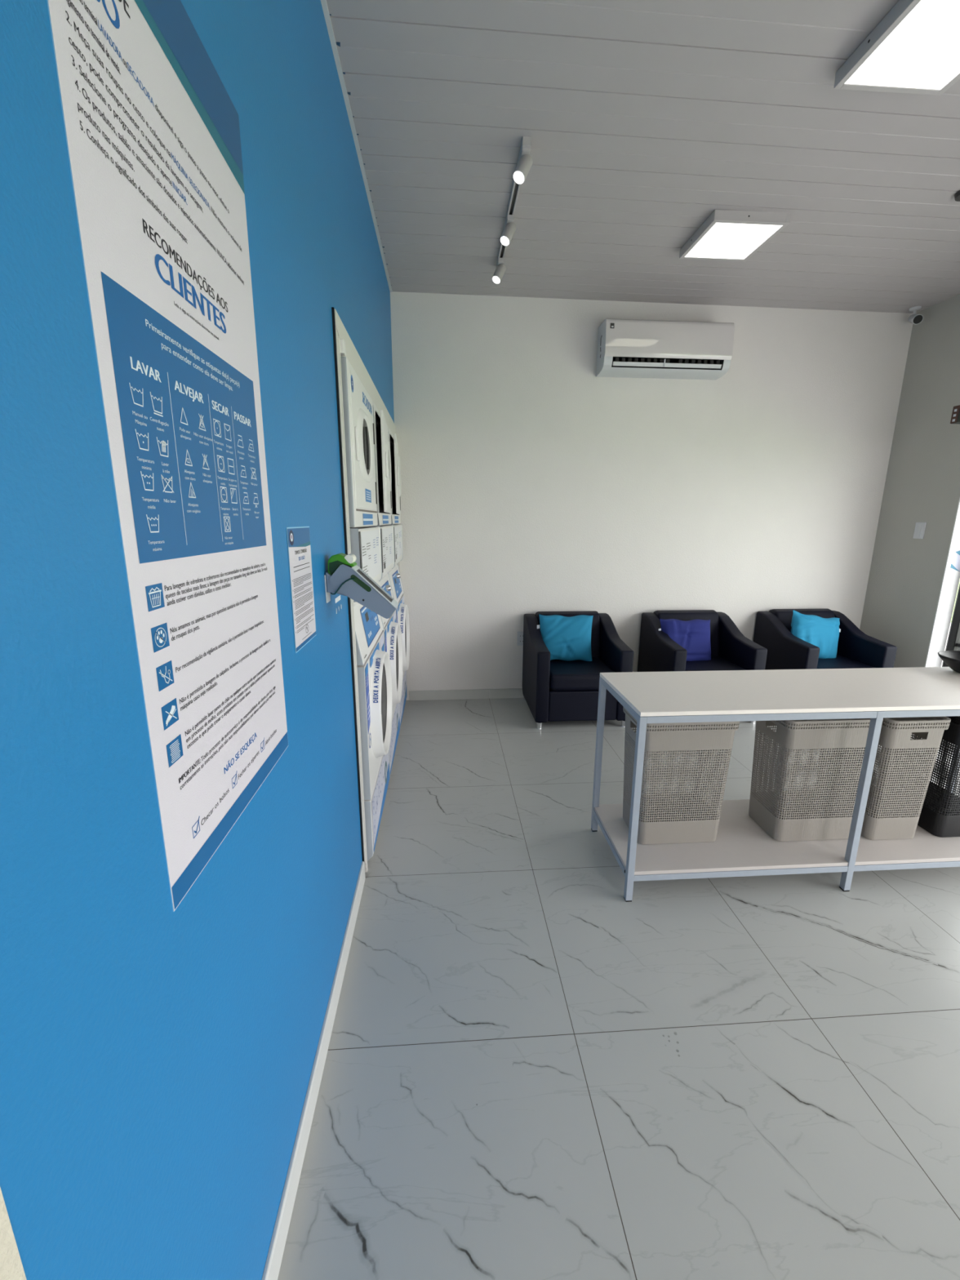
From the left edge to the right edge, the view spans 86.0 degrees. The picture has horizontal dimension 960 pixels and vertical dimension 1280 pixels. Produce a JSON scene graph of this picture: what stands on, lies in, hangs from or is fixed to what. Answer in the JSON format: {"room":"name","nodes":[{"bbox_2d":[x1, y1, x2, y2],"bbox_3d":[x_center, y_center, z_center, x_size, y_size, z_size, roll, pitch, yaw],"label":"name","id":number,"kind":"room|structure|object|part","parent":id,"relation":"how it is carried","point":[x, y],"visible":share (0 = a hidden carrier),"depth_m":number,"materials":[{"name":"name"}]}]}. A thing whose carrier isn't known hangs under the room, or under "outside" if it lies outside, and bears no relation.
{"room":"laundry","nodes":[
{"label":"laundry","id":0,"kind":"room"},
{"bbox_2d":[0,0,394,1279],"bbox_3d":[-0.459,-0.270,0.881,0.093,3.020,6.435,-1,13,-4],"label":"wall","id":1,"kind":"structure","parent":0,"point":[157,1061],"depth_m":0.60,"materials":[{"name":"blue paint"}]},
{"bbox_2d":[46,0,288,911],"bbox_3d":[-0.408,-0.286,0.782,0.002,1.182,0.526,-1,13,-4],"label":"poster","id":2,"kind":"object","parent":1,"relation":"attached to","point":[152,129],"visible":1,"depth_m":0.69,"materials":[{"name":"white paper"}]},
{"bbox_2d":[286,526,315,653],"bbox_3d":[-0.440,-0.133,1.280,0.001,0.290,0.206,-1,13,-4],"label":"sheet","id":3,"kind":"object","parent":1,"relation":"attached to","point":[298,537],"visible":1,"depth_m":1.27,"materials":[{"name":"white paper"}]},
{"bbox_2d":[261,861,364,1279],"bbox_3d":[-0.426,1.125,1.364,0.012,0.086,1.560,-1,13,-4],"label":"baseboard","id":4,"kind":"structure","parent":1,"relation":"attached to","point":[274,1257],"depth_m":1.24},
{"bbox_2d":[334,595,340,613],"bbox_3d":[-0.469,-0.119,1.707,0.001,0.050,0.092,-1,13,-4],"label":"sticker","id":5,"kind":"object","parent":1,"relation":"attached to","point":[338,598],"visible":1,"depth_m":1.69,"materials":[{"name":"white paper"}]},
{"bbox_2d":[320,0,392,292],"bbox_3d":[-0.392,-1.685,0.497,0.031,0.028,6.320,-1,13,-4],"label":"trim","id":6,"kind":"structure","parent":1,"relation":"attached to","point":[324,5],"depth_m":2.01,"materials":[{"name":"grey paint"}]},
{"bbox_2d":[324,564,399,618],"bbox_3d":[-0.356,-0.152,1.565,0.208,0.163,0.088,-1,13,-4],"label":"holder","id":7,"kind":"object","parent":1,"relation":"attached to","point":[362,589],"visible":0.98,"depth_m":1.52,"materials":[{"name":"white plastic"}]},
{"bbox_3d":[-0.457,-0.155,1.543,0.004,0.084,0.048,-1,13,-4],"label":"wall plate","id":8,"kind":"part","parent":7,"relation":"part of","materials":[{"name":"white plastic"}]},
{"bbox_2d":[328,552,356,595],"bbox_3d":[-0.411,-0.199,1.545,0.081,0.118,0.085,-1,13,-4],"label":"card terminal","id":9,"kind":"object","parent":7,"relation":"in","point":[335,561],"visible":0.95,"depth_m":1.52,"materials":[{"name":"green plastic"}]},
{"bbox_3d":[-0.423,-0.213,1.520,0.046,0.042,0.004,-1,13,-4],"label":"panel","id":10,"kind":"part","parent":9,"relation":"part of","materials":[{"name":"green plastic"}]},
{"bbox_3d":[-0.317,-0.163,1.566,0.130,0.126,0.086,-1,13,-4],"label":"frame","id":11,"kind":"part","parent":7,"relation":"part of","materials":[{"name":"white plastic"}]},
{"bbox_2d":[331,306,400,871],"bbox_3d":[-0.565,-0.287,2.949,0.041,2.114,2.168,-1,13,-4],"label":"trim","id":12,"kind":"structure","parent":1,"relation":"attached to","point":[340,331],"depth_m":1.92,"materials":[{"name":"white metal"}]},
{"bbox_2d":[277,697,959,1279],"bbox_3d":[1.172,1.184,1.317,4.770,0.001,6.600,-1,13,-4],"label":"floor","id":13,"kind":"structure","parent":0,"point":[532,1070],"depth_m":1.45,"materials":[{"name":"tile"}]},
{"bbox_2d":[339,338,392,860],"bbox_3d":[-0.792,-0.092,2.271,0.728,2.040,0.676,-1,13,-4],"label":"dryer","id":14,"kind":"object","parent":13,"relation":"on","point":[373,663],"visible":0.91,"depth_m":2.15,"materials":[{"name":"metal"}]},
{"bbox_3d":[-0.454,-0.727,1.910,0.011,0.120,0.035,-1,13,-4],"label":"door handle","id":15,"kind":"part","parent":14,"relation":"part of","materials":[{"name":"plastic"}]},
{"bbox_3d":[-0.478,-0.786,2.131,0.006,0.475,0.575,-1,13,-4],"label":"dryer door","id":16,"kind":"part","parent":14,"relation":"part of","materials":[{"name":"metal"}]},
{"bbox_3d":[-0.811,-0.346,2.214,0.688,0.273,0.668,-1,13,-4],"label":"instruction panel","id":17,"kind":"part","parent":14,"relation":"part of","materials":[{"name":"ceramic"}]},
{"bbox_3d":[-0.472,-0.802,2.143,0.008,0.226,0.264,-1,13,-4],"label":"door glass","id":18,"kind":"part","parent":14,"relation":"part of","materials":[{"name":"black glass"}]},
{"bbox_3d":[-0.813,-0.096,2.273,0.687,0.262,0.668,-1,13,-4],"label":"control panel","id":19,"kind":"part","parent":14,"relation":"part of","materials":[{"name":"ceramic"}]},
{"bbox_2d":[356,631,392,799],"bbox_3d":[-0.791,0.312,2.369,0.724,0.569,0.668,-1,13,-4],"label":"washer","id":20,"kind":"object","parent":14,"relation":"in","point":[374,675],"depth_m":2.17,"materials":[{"name":"white metal"}]},
{"bbox_3d":[-0.815,0.738,2.467,0.688,0.299,0.668,-1,13,-4],"label":"panel","id":21,"kind":"part","parent":14,"relation":"part of","materials":[{"name":"metal"}]},
{"bbox_2d":[370,402,402,773],"bbox_3d":[-0.840,-0.224,2.943,0.730,1.991,0.680,-1,13,-4],"label":"dryer","id":22,"kind":"object","parent":13,"relation":"on","point":[393,642],"visible":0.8,"depth_m":2.88,"materials":[{"name":"metal"}]},
{"bbox_3d":[-0.509,-0.935,2.797,0.014,0.475,0.575,-1,13,-7],"label":"dryer door","id":23,"kind":"part","parent":22,"relation":"part of","materials":[{"name":"metal"}]},
{"bbox_3d":[-0.859,-0.250,2.935,0.687,0.262,0.668,-1,13,-4],"label":"control panel","id":24,"kind":"part","parent":22,"relation":"part of","materials":[{"name":"plastic"}]},
{"bbox_3d":[-0.467,-0.876,2.578,0.011,0.120,0.035,-1,13,-7],"label":"door handle","id":25,"kind":"part","parent":22,"relation":"part of","materials":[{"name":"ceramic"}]},
{"bbox_3d":[-0.858,-0.501,2.877,0.688,0.273,0.668,-1,13,-4],"label":"instruction panel","id":26,"kind":"part","parent":22,"relation":"part of","materials":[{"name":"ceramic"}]},
{"bbox_3d":[-0.543,-0.306,3.050,0.032,0.040,0.040,-1,13,-4],"label":"knob","id":27,"kind":"part","parent":22,"relation":"part of","materials":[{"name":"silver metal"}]},
{"bbox_2d":[383,609,402,714],"bbox_3d":[-0.838,0.157,3.032,0.724,0.569,0.668,-1,13,-4],"label":"washer","id":28,"kind":"object","parent":22,"relation":"in","point":[393,642],"depth_m":2.92,"materials":[{"name":"white metal"}]},
{"bbox_3d":[-0.862,0.583,3.130,0.688,0.299,0.668,-1,13,-4],"label":"panel","id":29,"kind":"part","parent":22,"relation":"part of","materials":[{"name":"metal"}]},
{"bbox_2d":[387,426,409,726],"bbox_3d":[-0.886,-0.378,3.606,0.730,1.991,0.680,-1,13,-4],"label":"tower","id":30,"kind":"object","parent":13,"relation":"on","point":[402,610],"visible":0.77,"depth_m":3.58,"materials":[{"name":"metal"}]},
{"bbox_3d":[-0.906,-0.405,3.598,0.687,0.262,0.668,-1,13,-4],"label":"control panel","id":31,"kind":"part","parent":30,"relation":"part of","materials":[{"name":"plastic"}]},
{"bbox_3d":[-0.555,-1.090,3.459,0.014,0.475,0.575,-1,13,-7],"label":"dryer door","id":32,"kind":"part","parent":30,"relation":"part of","materials":[{"name":"metal"}]},
{"bbox_3d":[-0.904,-0.655,3.540,0.688,0.273,0.668,-1,13,-4],"label":"instruction panel","id":33,"kind":"part","parent":30,"relation":"part of","materials":[{"name":"metal"}]},
{"bbox_3d":[-0.514,-1.031,3.240,0.011,0.120,0.035,-1,13,-7],"label":"door handle","id":34,"kind":"part","parent":30,"relation":"part of","materials":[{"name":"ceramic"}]},
{"bbox_3d":[-0.589,-0.461,3.712,0.032,0.040,0.040,-1,13,-4],"label":"knob","id":35,"kind":"part","parent":30,"relation":"part of","materials":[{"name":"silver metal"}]},
{"bbox_2d":[395,594,409,676],"bbox_3d":[-0.884,0.003,3.695,0.724,0.569,0.668,-1,13,-4],"label":"washer","id":36,"kind":"object","parent":30,"relation":"in","point":[402,610],"depth_m":3.61,"materials":[{"name":"white metal"}]},
{"bbox_2d":[522,611,634,728],"bbox_3d":[0.711,0.195,3.918,0.680,0.743,0.674,-1,13,-4],"label":"armchair","id":37,"kind":"object","parent":13,"relation":"on","point":[553,690],"visible":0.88,"depth_m":3.67,"materials":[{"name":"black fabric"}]},
{"bbox_3d":[0.418,0.189,3.898,0.092,0.673,0.670,-1,13,-4],"label":"arm","id":38,"kind":"part","parent":37,"relation":"part of","materials":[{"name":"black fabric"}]},
{"bbox_3d":[0.423,0.607,3.677,0.042,0.048,0.042,-1,13,-4],"label":"leg","id":39,"kind":"part","parent":37,"relation":"part of","materials":[{"name":"silver metal"}]},
{"bbox_2d":[537,613,593,661],"bbox_3d":[0.647,-0.011,3.918,0.430,0.364,0.164,0,13,-1],"label":"cushion","id":40,"kind":"object","parent":37,"relation":"on","point":[566,638],"visible":0.91,"depth_m":3.87,"materials":[{"name":"fabric"}]},
{"bbox_3d":[0.696,0.114,4.132,0.504,0.683,0.209,-1,13,-4],"label":"backrest","id":41,"kind":"part","parent":37,"relation":"part of","materials":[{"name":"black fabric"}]},
{"bbox_2d":[549,657,614,690],"bbox_3d":[0.717,0.244,3.845,0.492,0.124,0.509,-1,13,-4],"label":"seat cushion","id":42,"kind":"object","parent":37,"relation":"on","point":[564,675],"depth_m":3.62,"materials":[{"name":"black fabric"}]},
{"bbox_3d":[1.005,0.181,3.938,0.092,0.673,0.670,-1,13,-4],"label":"arm","id":43,"kind":"part","parent":37,"relation":"part of","materials":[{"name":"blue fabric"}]},
{"bbox_3d":[1.039,0.600,3.719,0.042,0.048,0.042,-1,13,-4],"label":"leg","id":44,"kind":"part","parent":37,"relation":"part of","materials":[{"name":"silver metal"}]},
{"bbox_2d":[637,609,767,723],"bbox_3d":[1.682,0.182,3.990,0.680,0.743,0.674,-1,13,-4],"label":"armchair","id":45,"kind":"object","parent":13,"relation":"on","point":[731,650],"visible":0.52,"depth_m":3.96,"materials":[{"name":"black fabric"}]},
{"bbox_3d":[1.388,0.175,3.970,0.092,0.673,0.670,-1,13,-4],"label":"arm","id":46,"kind":"part","parent":45,"relation":"part of","materials":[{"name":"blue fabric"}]},
{"bbox_2d":[658,618,711,661],"bbox_3d":[1.592,0.014,3.987,0.443,0.353,0.182,-2,13,-9],"label":"cushion","id":47,"kind":"object","parent":45,"relation":"on","point":[694,635],"visible":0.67,"depth_m":3.94,"materials":[{"name":"blue fabric"}]},
{"bbox_3d":[1.666,0.101,4.204,0.504,0.683,0.209,-1,13,-4],"label":"backrest","id":48,"kind":"part","parent":45,"relation":"part of","materials":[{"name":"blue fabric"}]},
{"bbox_2d":[685,654,746,671],"bbox_3d":[1.687,0.231,3.917,0.492,0.124,0.509,-1,13,-4],"label":"seat cushion","id":49,"kind":"object","parent":45,"relation":"on","point":[717,662],"depth_m":3.84,"materials":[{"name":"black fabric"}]},
{"bbox_3d":[1.975,0.168,4.010,0.092,0.673,0.670,-1,13,-4],"label":"arm","id":50,"kind":"part","parent":45,"relation":"part of","materials":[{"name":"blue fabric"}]},
{"bbox_2d":[591,666,959,902],"bbox_3d":[1.457,0.573,2.217,1.816,0.785,0.492,-1,13,-4],"label":"work table","id":51,"kind":"object","parent":13,"relation":"on","point":[741,847],"visible":0.73,"depth_m":2.07,"materials":[{"name":"white laminate"}]},
{"bbox_3d":[0.549,0.536,2.385,0.026,0.762,0.026,-1,13,-4],"label":"leg","id":52,"kind":"part","parent":51,"relation":"part of","materials":[{"name":"grey paint"}]},
{"bbox_3d":[0.564,0.865,2.223,0.024,0.024,0.440,-1,13,-4],"label":"rail","id":53,"kind":"part","parent":51,"relation":"part of","materials":[{"name":"grey paint"}]},
{"bbox_3d":[0.566,0.231,2.075,0.024,0.026,0.440,-1,13,-4],"label":"rail","id":54,"kind":"part","parent":51,"relation":"part of","materials":[{"name":"grey metal"}]},
{"bbox_3d":[0.581,0.642,1.932,0.026,0.762,0.026,-1,13,-4],"label":"leg","id":55,"kind":"part","parent":51,"relation":"part of","materials":[{"name":"grey paint"}]},
{"bbox_2d":[622,706,739,844],"bbox_3d":[0.826,0.560,2.202,0.399,0.548,0.259,-1,13,-4],"label":"laundry basket","id":56,"kind":"object","parent":51,"relation":"on","point":[682,816],"visible":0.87,"depth_m":2.11,"materials":[{"name":"grey plastic"}]},
{"bbox_3d":[1.026,0.912,2.027,0.868,0.024,0.024,-1,13,-4],"label":"rail","id":57,"kind":"part","parent":51,"relation":"part of","materials":[{"name":"grey paint"}]},
{"bbox_3d":[1.028,0.278,1.879,0.868,0.026,0.024,-1,13,-4],"label":"rail","id":58,"kind":"part","parent":51,"relation":"part of","materials":[{"name":"grey metal"}]},
{"bbox_2d":[748,718,883,841],"bbox_3d":[1.411,0.556,2.225,0.399,0.548,0.259,-1,13,-4],"label":"laundry basket","id":59,"kind":"object","parent":51,"relation":"on","point":[797,814],"visible":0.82,"depth_m":2.14,"materials":[{"name":"grey plastic"}]},
{"bbox_3d":[1.473,0.631,1.992,0.026,0.762,0.026,-1,13,-4],"label":"leg","id":60,"kind":"part","parent":51,"relation":"part of","materials":[{"name":"grey paint"}]},
{"bbox_2d":[817,716,951,839],"bbox_3d":[1.743,0.541,2.293,0.259,0.548,0.399,-1,13,-4],"label":"laundry basket","id":61,"kind":"object","parent":51,"relation":"on","point":[886,817],"visible":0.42,"depth_m":2.13,"materials":[{"name":"grey plastic"}]},
{"bbox_3d":[1.919,0.901,2.087,0.868,0.024,0.024,-1,13,-4],"label":"rail","id":62,"kind":"part","parent":51,"relation":"part of","materials":[{"name":"grey paint"}]},
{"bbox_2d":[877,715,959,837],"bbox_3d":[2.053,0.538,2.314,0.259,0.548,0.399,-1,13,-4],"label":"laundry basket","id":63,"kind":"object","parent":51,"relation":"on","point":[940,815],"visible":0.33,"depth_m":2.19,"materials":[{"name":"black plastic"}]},
{"bbox_3d":[1.921,0.267,1.939,0.868,0.026,0.024,-1,13,-4],"label":"rail","id":64,"kind":"part","parent":51,"relation":"part of","materials":[{"name":"grey metal"}]},
{"bbox_2d":[937,650,959,672],"bbox_3d":[2.208,0.112,2.311,0.244,0.074,0.244,-1,13,-4],"label":"bowl","id":65,"kind":"object","parent":51,"relation":"on","point":[951,658],"visible":1,"depth_m":2.33,"materials":[{"name":"black plastic"}]},
{"bbox_3d":[2.334,0.514,2.505,0.026,0.762,0.026,-1,13,-4],"label":"leg","id":66,"kind":"part","parent":51,"relation":"part of","materials":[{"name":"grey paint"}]},
{"bbox_2d":[753,608,897,670],"bbox_3d":[2.668,0.166,4.072,0.680,0.743,0.674,-1,13,-4],"label":"armchair","id":67,"kind":"object","parent":13,"relation":"on","point":[856,649],"visible":0.41,"depth_m":3.99,"materials":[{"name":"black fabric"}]},
{"bbox_3d":[2.375,0.159,4.053,0.092,0.673,0.670,-1,13,-4],"label":"arm","id":68,"kind":"part","parent":67,"relation":"part of","materials":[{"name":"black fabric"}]},
{"bbox_3d":[2.653,0.085,4.286,0.504,0.683,0.209,-1,13,-4],"label":"backrest","id":69,"kind":"part","parent":67,"relation":"part of","materials":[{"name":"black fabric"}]},
{"bbox_2d":[791,610,840,658],"bbox_3d":[2.624,-0.029,4.037,0.489,0.413,0.171,-2,13,-10],"label":"cushion","id":70,"kind":"object","parent":67,"relation":"on","point":[820,632],"visible":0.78,"depth_m":3.99,"materials":[{"name":"fabric"}]},
{"bbox_2d":[817,654,874,668],"bbox_3d":[2.674,0.215,3.999,0.492,0.124,0.509,-1,13,-4],"label":"seat cushion","id":71,"kind":"object","parent":67,"relation":"on","point":[842,661],"depth_m":3.90,"materials":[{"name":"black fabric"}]},
{"bbox_3d":[2.962,0.152,4.092,0.092,0.673,0.670,-1,13,-4],"label":"arm","id":72,"kind":"part","parent":67,"relation":"part of","materials":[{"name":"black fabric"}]},
{"bbox_2d":[326,0,959,313],"bbox_3d":[1.546,-1.715,0.596,4.090,0.082,6.838,-1,13,-4],"label":"ceiling","id":73,"kind":"structure","parent":0,"point":[644,120],"depth_m":2.17,"materials":[{"name":"plastic"}]},
{"bbox_2d":[495,136,531,269],"bbox_3d":[0.154,-2.175,2.659,0.036,0.034,1.130,-1,13,-4],"label":"track","id":74,"kind":"object","parent":73,"relation":"attached to","point":[526,140],"visible":0.57,"depth_m":2.48,"materials":[{"name":"grey metal"}]},
{"bbox_2d":[492,257,506,284],"bbox_3d":[0.119,-2.215,3.104,0.072,0.124,0.109,6,14,25],"label":"track spotlight","id":75,"kind":"object","parent":74,"relation":"attached to","point":[500,269],"visible":1,"depth_m":3.08,"materials":[{"name":"grey metal"}]},
{"bbox_2d":[499,214,515,245],"bbox_3d":[0.150,-2.112,2.670,0.072,0.124,0.109,6,14,25],"label":"track spotlight","id":76,"kind":"object","parent":74,"relation":"attached to","point":[507,235],"visible":1,"depth_m":2.64,"materials":[{"name":"grey metal"}]},
{"bbox_3d":[0.152,-2.189,2.684,0.034,0.018,1.075,-1,13,-4],"label":"rail","id":77,"kind":"part","parent":74,"relation":"part of","materials":[{"name":"grey metal"}]},
{"bbox_2d":[512,147,533,184],"bbox_3d":[0.185,-1.995,2.175,0.072,0.124,0.109,6,14,25],"label":"track spotlight","id":78,"kind":"object","parent":74,"relation":"attached to","point":[524,165],"visible":1,"depth_m":2.15,"materials":[{"name":"grey metal"}]},
{"bbox_2d":[679,209,791,261],"bbox_3d":[1.368,-2.191,2.803,0.401,0.047,0.404,-1,13,-4],"label":"ceiling light panel","id":79,"kind":"object","parent":73,"relation":"attached to","point":[730,235],"visible":1,"depth_m":2.74,"materials":[{"name":"grey plastic"}]},
{"bbox_2d":[684,222,782,259],"bbox_3d":[1.369,-2.171,2.807,0.356,0.001,0.356,-1,13,-4],"label":"diffuser","id":80,"kind":"object","parent":79,"relation":"attached to","point":[721,241],"depth_m":2.79,"materials":[{"name":"white plastic"}]},
{"bbox_2d":[834,0,959,95],"bbox_3d":[1.451,-1.911,1.618,0.401,0.047,0.404,-1,13,-4],"label":"ceiling light panel","id":81,"kind":"object","parent":73,"relation":"attached to","point":[914,48],"visible":1,"depth_m":1.67,"materials":[{"name":"grey plastic"}]},
{"bbox_2d":[908,306,923,324],"bbox_3d":[3.177,-2.361,3.757,0.071,0.127,0.118,3,14,14],"label":"security camera","id":82,"kind":"object","parent":73,"relation":"attached to","point":[915,318],"visible":1,"depth_m":3.73,"materials":[{"name":"white plastic"}]},
{"bbox_2d":[954,190,959,201],"bbox_3d":[2.304,-2.112,2.439,0.089,0.019,0.089,-1,13,-4],"label":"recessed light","id":83,"kind":"object","parent":73,"relation":"in","point":[957,196],"visible":1,"depth_m":2.45,"materials":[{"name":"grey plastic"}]},
{"bbox_2d":[390,291,913,700],"bbox_3d":[0.968,-1.016,4.104,4.790,3.020,0.219,-1,13,-4],"label":"wall","id":84,"kind":"structure","parent":0,"point":[532,481],"depth_m":3.98,"materials":[{"name":"white paint"}]},
{"bbox_2d":[408,688,524,700],"bbox_3d":[1.337,0.429,4.380,3.849,0.082,0.012,-1,13,-4],"label":"baseboard","id":85,"kind":"structure","parent":84,"relation":"attached to","point":[433,695],"depth_m":4.26,"materials":[{"name":"stone"}]},
{"bbox_2d":[516,631,523,645],"bbox_3d":[0.339,-0.012,4.196,0.072,0.116,0.009,-1,13,-4],"label":"power outlet","id":86,"kind":"object","parent":84,"relation":"attached to","point":[520,634],"visible":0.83,"depth_m":4.19,"materials":[{"name":"white plastic"}]},
{"bbox_2d":[595,318,734,379],"bbox_3d":[1.317,-2.081,3.692,0.921,0.327,0.214,-1,13,-4],"label":"air conditioner","id":87,"kind":"object","parent":84,"relation":"attached to","point":[627,348],"visible":1,"depth_m":3.61,"materials":[{"name":"white plastic"}]},
{"bbox_2d":[623,812,715,844],"bbox_3d":[0.826,0.824,2.264,0.344,0.005,0.219,-1,13,-4],"label":"base","id":88,"kind":"object","parent":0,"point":[713,838],"depth_m":2.16,"materials":[{"name":"grey plastic"}]},
{"bbox_2d":[748,809,848,841],"bbox_3d":[1.410,0.820,2.286,0.344,0.005,0.219,-1,13,-4],"label":"base","id":89,"kind":"object","parent":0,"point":[839,836],"depth_m":2.18,"materials":[{"name":"grey plastic"}]},
{"bbox_2d":[847,797,913,839],"bbox_3d":[1.742,0.806,2.354,0.219,0.005,0.344,-1,13,-4],"label":"base","id":90,"kind":"object","parent":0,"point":[867,836],"depth_m":2.19,"materials":[{"name":"grey plastic"}]},
{"bbox_2d":[859,293,959,667],"bbox_3d":[3.539,-0.318,1.143,0.125,3.020,6.420,-1,13,-4],"label":"wall","id":91,"kind":"structure","parent":0,"point":[922,482],"depth_m":3.85,"materials":[{"name":"grey paint"}]},
{"bbox_2d":[913,522,926,538],"bbox_3d":[3.282,-0.818,3.845,0.012,0.120,0.080,-1,13,-4],"label":"light switch","id":92,"kind":"object","parent":91,"relation":"attached to","point":[920,527],"visible":1,"depth_m":3.84,"materials":[{"name":"white plastic"}]},
{"bbox_2d":[924,498,959,666],"bbox_3d":[3.364,-0.397,3.684,0.121,2.020,0.008,-1,13,-4],"label":"trim","id":93,"kind":"structure","parent":91,"relation":"attached to","point":[948,587],"depth_m":3.71,"materials":[{"name":"silver metal"}]},
{"bbox_2d":[942,583,959,666],"bbox_3d":[3.482,-0.287,3.217,0.060,2.025,0.964,-1,13,-4],"label":"door","id":94,"kind":"structure","parent":91,"relation":"in","point":[953,638],"depth_m":3.71,"materials":[{"name":"silver metal"}]},
{"bbox_2d":[950,404,959,423],"bbox_3d":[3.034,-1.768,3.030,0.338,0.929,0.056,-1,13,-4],"label":"box","id":95,"kind":"object","parent":91,"relation":"attached to","point":[955,419],"visible":1,"depth_m":3.10,"materials":[{"name":"black plastic"}]},
{"bbox_2d":[913,795,959,837],"bbox_3d":[2.052,0.802,2.375,0.219,0.005,0.344,-1,13,-4],"label":"base","id":96,"kind":"object","parent":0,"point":[935,833],"depth_m":2.23,"materials":[{"name":"black plastic"}]},
{"label":"outside","id":97,"kind":"structure","parent":0,"visible":0},
{"bbox_2d":[941,581,959,666],"bbox_3d":[5.114,0.648,3.939,70.000,0.120,60.000,-1,13,-4],"label":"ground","id":98,"kind":"structure","parent":97,"point":[959,581],"depth_m":7.75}
]}

